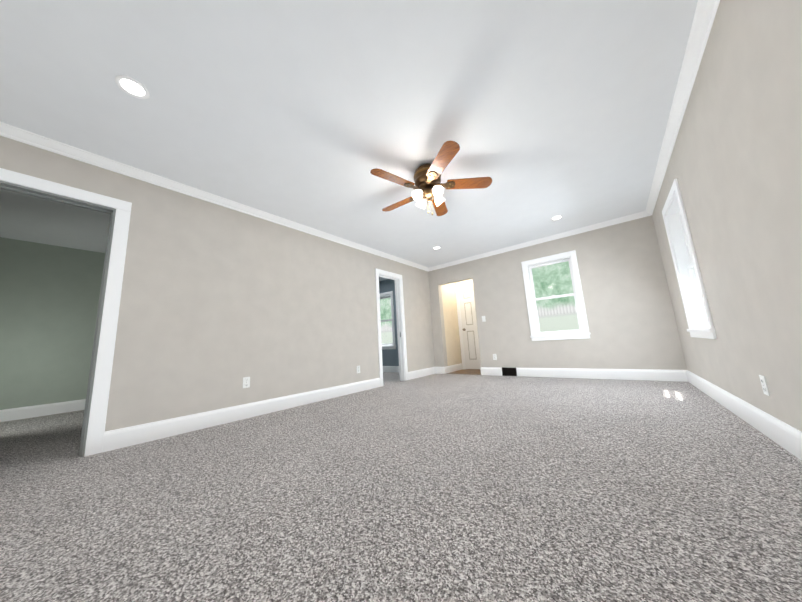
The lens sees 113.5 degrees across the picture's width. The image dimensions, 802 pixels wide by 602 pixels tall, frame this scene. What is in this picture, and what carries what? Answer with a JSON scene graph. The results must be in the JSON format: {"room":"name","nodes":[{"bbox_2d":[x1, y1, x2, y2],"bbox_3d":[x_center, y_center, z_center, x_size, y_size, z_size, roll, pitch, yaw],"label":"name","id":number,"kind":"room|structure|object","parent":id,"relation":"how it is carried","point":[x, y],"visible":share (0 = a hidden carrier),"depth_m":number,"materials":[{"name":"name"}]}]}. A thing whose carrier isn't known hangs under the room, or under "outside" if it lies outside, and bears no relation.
{"room":"empty living room","nodes":[
{"label":"empty living room","id":0,"kind":"room"},
{"bbox_2d":[0,237,104,409],"bbox_3d":[-4.413,0.514,4.736,0.200,2.440,4.600,-11,-12,38],"label":"wall","id":1,"kind":"structure","parent":0,"point":[49,298],"depth_m":3.76,"materials":[{"name":"green paint"}]},
{"bbox_2d":[0,399,85,421],"bbox_3d":[-4.240,1.629,4.515,0.016,0.152,4.280,-11,-12,38],"label":"baseboard","id":2,"kind":"structure","parent":1,"relation":"attached to","point":[36,411],"depth_m":3.62,"materials":[{"name":"white wood"}]},
{"bbox_2d":[0,136,434,430],"bbox_3d":[-1.339,0.168,3.682,0.120,2.440,6.380,-11,-12,38],"label":"wall","id":3,"kind":"structure","parent":0,"point":[218,303],"depth_m":2.87,"materials":[{"name":"beige paint"}]},
{"bbox_2d":[0,168,131,456],"bbox_3d":[-2.780,0.117,1.879,0.156,2.115,1.025,-11,-12,38],"label":"door frame","id":4,"kind":"structure","parent":3,"relation":"attached to","point":[97,397],"depth_m":2.14,"materials":[{"name":"white wood"}]},
{"bbox_2d":[0,122,427,270],"bbox_3d":[-1.333,-1.012,3.817,0.066,0.072,6.380,-11,-12,38],"label":"crown molding","id":5,"kind":"structure","parent":3,"relation":"attached to","point":[6,130],"depth_m":2.56,"materials":[{"name":"white wood"}]},
{"bbox_2d":[102,378,379,452],"bbox_3d":[-1.357,1.266,3.293,0.016,0.152,3.158,-11,-12,38],"label":"baseboard","id":6,"kind":"structure","parent":3,"relation":"attached to","point":[115,439],"depth_m":2.66,"materials":[{"name":"white wood"}]},
{"bbox_2d":[243,377,249,387],"bbox_3d":[-1.720,0.917,2.922,0.009,0.116,0.072,-11,-12,38],"label":"electrical outlet","id":7,"kind":"object","parent":3,"relation":"attached to","point":[246,382],"visible":1,"depth_m":2.92,"materials":[{"name":"white plastic"}]},
{"bbox_2d":[375,268,407,386],"bbox_3d":[-0.222,0.495,5.013,0.156,2.102,0.784,-11,-12,38],"label":"door frame","id":8,"kind":"structure","parent":3,"relation":"attached to","point":[401,334],"depth_m":5.14,"materials":[{"name":"white wood"}]},
{"bbox_2d":[408,367,437,379],"bbox_3d":[0.458,1.530,5.516,0.016,0.152,1.038,-11,-12,38],"label":"baseboard","id":9,"kind":"structure","parent":3,"relation":"attached to","point":[433,370],"depth_m":5.49,"materials":[{"name":"white wood"}]},
{"bbox_2d":[0,0,697,280],"bbox_3d":[-0.749,-1.118,3.904,7.575,0.100,7.830,-11,-12,38],"label":"ceiling","id":10,"kind":"structure","parent":0,"point":[314,113],"depth_m":1.90,"materials":[{"name":"paint"}]},
{"bbox_2d":[115,75,149,98],"bbox_3d":[-1.732,-1.371,1.697,0.160,0.008,0.160,-11,-12,38],"label":"recessed light","id":11,"kind":"object","parent":10,"relation":"in","point":[132,87],"visible":1,"depth_m":1.69,"materials":[{"name":"white plastic"}]},
{"bbox_2d":[370,141,491,215],"bbox_3d":[0.243,-1.067,2.662,1.160,0.513,1.200,-11,-12,38],"label":"ceiling fan","id":12,"kind":"object","parent":10,"relation":"hanging from","point":[428,186],"visible":1,"depth_m":2.55,"materials":[{"name":"brown wood"}]},
{"bbox_2d":[550,215,562,220],"bbox_3d":[2.331,-1.231,3.938,0.160,0.008,0.160,-11,-12,38],"label":"recessed light","id":13,"kind":"object","parent":10,"relation":"in","point":[557,217],"visible":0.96,"depth_m":3.93,"materials":[{"name":"white plastic"}]},
{"bbox_2d":[379,279,398,365],"bbox_3d":[-0.002,0.378,5.418,0.004,2.440,1.920,-11,-12,38],"label":"wall","id":14,"kind":"structure","parent":0,"point":[390,357],"depth_m":5.12,"materials":[{"name":"blue paint"}]},
{"bbox_2d":[380,291,395,349],"bbox_3d":[-0.501,0.578,7.153,0.960,1.515,0.174,-11,-12,38],"label":"room window","id":15,"kind":"structure","parent":14,"relation":"in","point":[385,295],"depth_m":6.91,"materials":[{"name":"white"}]},
{"bbox_2d":[383,366,398,371],"bbox_3d":[-0.451,1.806,6.887,2.920,0.152,0.016,-11,-12,38],"label":"baseboard","id":16,"kind":"structure","parent":14,"relation":"attached to","point":[385,368],"depth_m":6.73,"materials":[{"name":"white wood"}]},
{"bbox_2d":[0,372,801,601],"bbox_3d":[-0.964,1.333,3.056,7.575,0.100,6.700,-11,-12,38],"label":"floor carpet","id":17,"kind":"object","parent":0,"point":[456,488],"visible":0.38,"depth_m":1.19,"materials":[{"name":"grey carpet"}]},
{"bbox_2d":[441,283,461,365],"bbox_3d":[1.172,0.467,6.361,0.150,2.440,0.690,-11,-12,38],"label":"wall","id":18,"kind":"structure","parent":0,"point":[452,338],"depth_m":6.31,"materials":[{"name":"beige paint"}]},
{"bbox_2d":[442,363,462,373],"bbox_3d":[1.234,1.580,6.090,0.016,0.152,0.866,-11,-12,38],"label":"baseboard","id":19,"kind":"structure","parent":18,"relation":"attached to","point":[456,367],"depth_m":5.99,"materials":[{"name":"white wood"}]},
{"bbox_2d":[446,369,480,374],"bbox_3d":[1.604,1.646,5.872,1.080,0.112,0.965,-11,-12,38],"label":"floor","id":20,"kind":"structure","parent":0,"point":[471,371],"depth_m":5.82,"materials":[{"name":"brown wood"}]},
{"bbox_2d":[456,279,472,284],"bbox_3d":[1.800,0.439,6.403,1.080,2.440,0.120,-11,-12,38],"label":"wall","id":21,"kind":"structure","parent":0,"point":[467,281],"depth_m":6.60,"materials":[{"name":"beige paint"}]},
{"bbox_2d":[455,282,472,368],"bbox_3d":[1.806,0.610,6.366,0.835,2.090,0.138,-11,-12,38],"label":"door frame","id":22,"kind":"structure","parent":21,"relation":"attached to","point":[457,287],"depth_m":6.54,"materials":[{"name":"white wood"}]},
{"bbox_2d":[458,286,480,368],"bbox_3d":[1.780,0.639,6.307,0.706,1.993,0.105,-11,-12,38],"label":"hall door","id":23,"kind":"structure","parent":21,"relation":"in","point":[469,330],"depth_m":6.41,"materials":[{"name":"white wood"}]},
{"bbox_2d":[428,215,686,369],"bbox_3d":[2.315,0.167,4.926,4.255,2.440,0.140,-11,-12,38],"label":"wall","id":24,"kind":"structure","parent":0,"point":[631,320],"depth_m":4.22,"materials":[{"name":"beige paint"}]},
{"bbox_2d":[482,367,501,374],"bbox_3d":[1.781,1.389,5.116,0.379,0.152,0.016,-11,-12,38],"label":"baseboard","id":25,"kind":"structure","parent":24,"relation":"attached to","point":[485,370],"depth_m":5.11,"materials":[{"name":"white wood"}]},
{"bbox_2d":[502,367,516,375],"bbox_3d":[2.028,1.343,4.917,0.262,0.152,0.020,-11,-12,38],"label":"air vent","id":26,"kind":"object","parent":24,"relation":"in","point":[509,372],"visible":1,"depth_m":4.92,"materials":[{"name":"black metal"}]},
{"bbox_2d":[428,211,643,271],"bbox_3d":[2.151,-1.003,5.065,3.750,0.072,0.066,-11,-12,38],"label":"crown molding","id":27,"kind":"structure","parent":24,"relation":"attached to","point":[641,214],"depth_m":4.68,"materials":[{"name":"white wood"}]},
{"bbox_2d":[521,250,590,340],"bbox_3d":[2.688,-0.047,4.625,0.894,1.478,0.174,-11,-12,38],"label":"window","id":28,"kind":"structure","parent":24,"relation":"in","point":[582,331],"depth_m":4.58,"materials":[{"name":"white wood"}]},
{"bbox_2d":[516,368,685,381],"bbox_3d":[2.963,1.168,4.177,2.149,0.152,0.016,-11,-12,38],"label":"baseboard","id":29,"kind":"structure","parent":24,"relation":"attached to","point":[621,374],"depth_m":4.01,"materials":[{"name":"white wood"}]},
{"bbox_2d":[652,0,801,431],"bbox_3d":[1.815,-0.428,1.140,0.200,2.440,6.720,-11,-12,38],"label":"wall","id":30,"kind":"structure","parent":0,"point":[734,167],"depth_m":1.46,"materials":[{"name":"beige paint"}]},
{"bbox_2d":[644,0,719,216],"bbox_3d":[1.666,-1.572,1.437,0.066,0.072,6.380,-11,-12,38],"label":"crown molding","id":31,"kind":"structure","parent":30,"relation":"attached to","point":[703,18],"depth_m":1.85,"materials":[{"name":"white wood"}]},
{"bbox_2d":[662,178,716,338],"bbox_3d":[3.020,-0.385,2.676,0.234,1.520,0.935,-11,-12,38],"label":"window","id":32,"kind":"structure","parent":30,"relation":"in","point":[691,287],"depth_m":2.92,"materials":[{"name":"white"}]},
{"bbox_2d":[682,370,801,459],"bbox_3d":[1.814,0.718,1.044,0.016,0.152,6.380,-11,-12,38],"label":"baseboard","id":33,"kind":"structure","parent":30,"relation":"attached to","point":[784,435],"depth_m":1.77,"materials":[{"name":"white wood"}]},
{"bbox_2d":[759,375,769,395],"bbox_3d":[2.240,0.526,1.620,0.009,0.116,0.072,-11,-12,38],"label":"electrical outlet","id":34,"kind":"object","parent":30,"relation":"attached to","point":[764,385],"visible":1,"depth_m":1.61,"materials":[{"name":"white plastic"}]},
{"label":"outside","id":35,"kind":"structure","parent":0,"visible":0},
{"bbox_2d":[380,261,578,343],"bbox_3d":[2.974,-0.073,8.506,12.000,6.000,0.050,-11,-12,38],"label":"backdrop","id":36,"kind":"structure","parent":35,"point":[552,319],"depth_m":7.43,"materials":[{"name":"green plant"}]}
]}

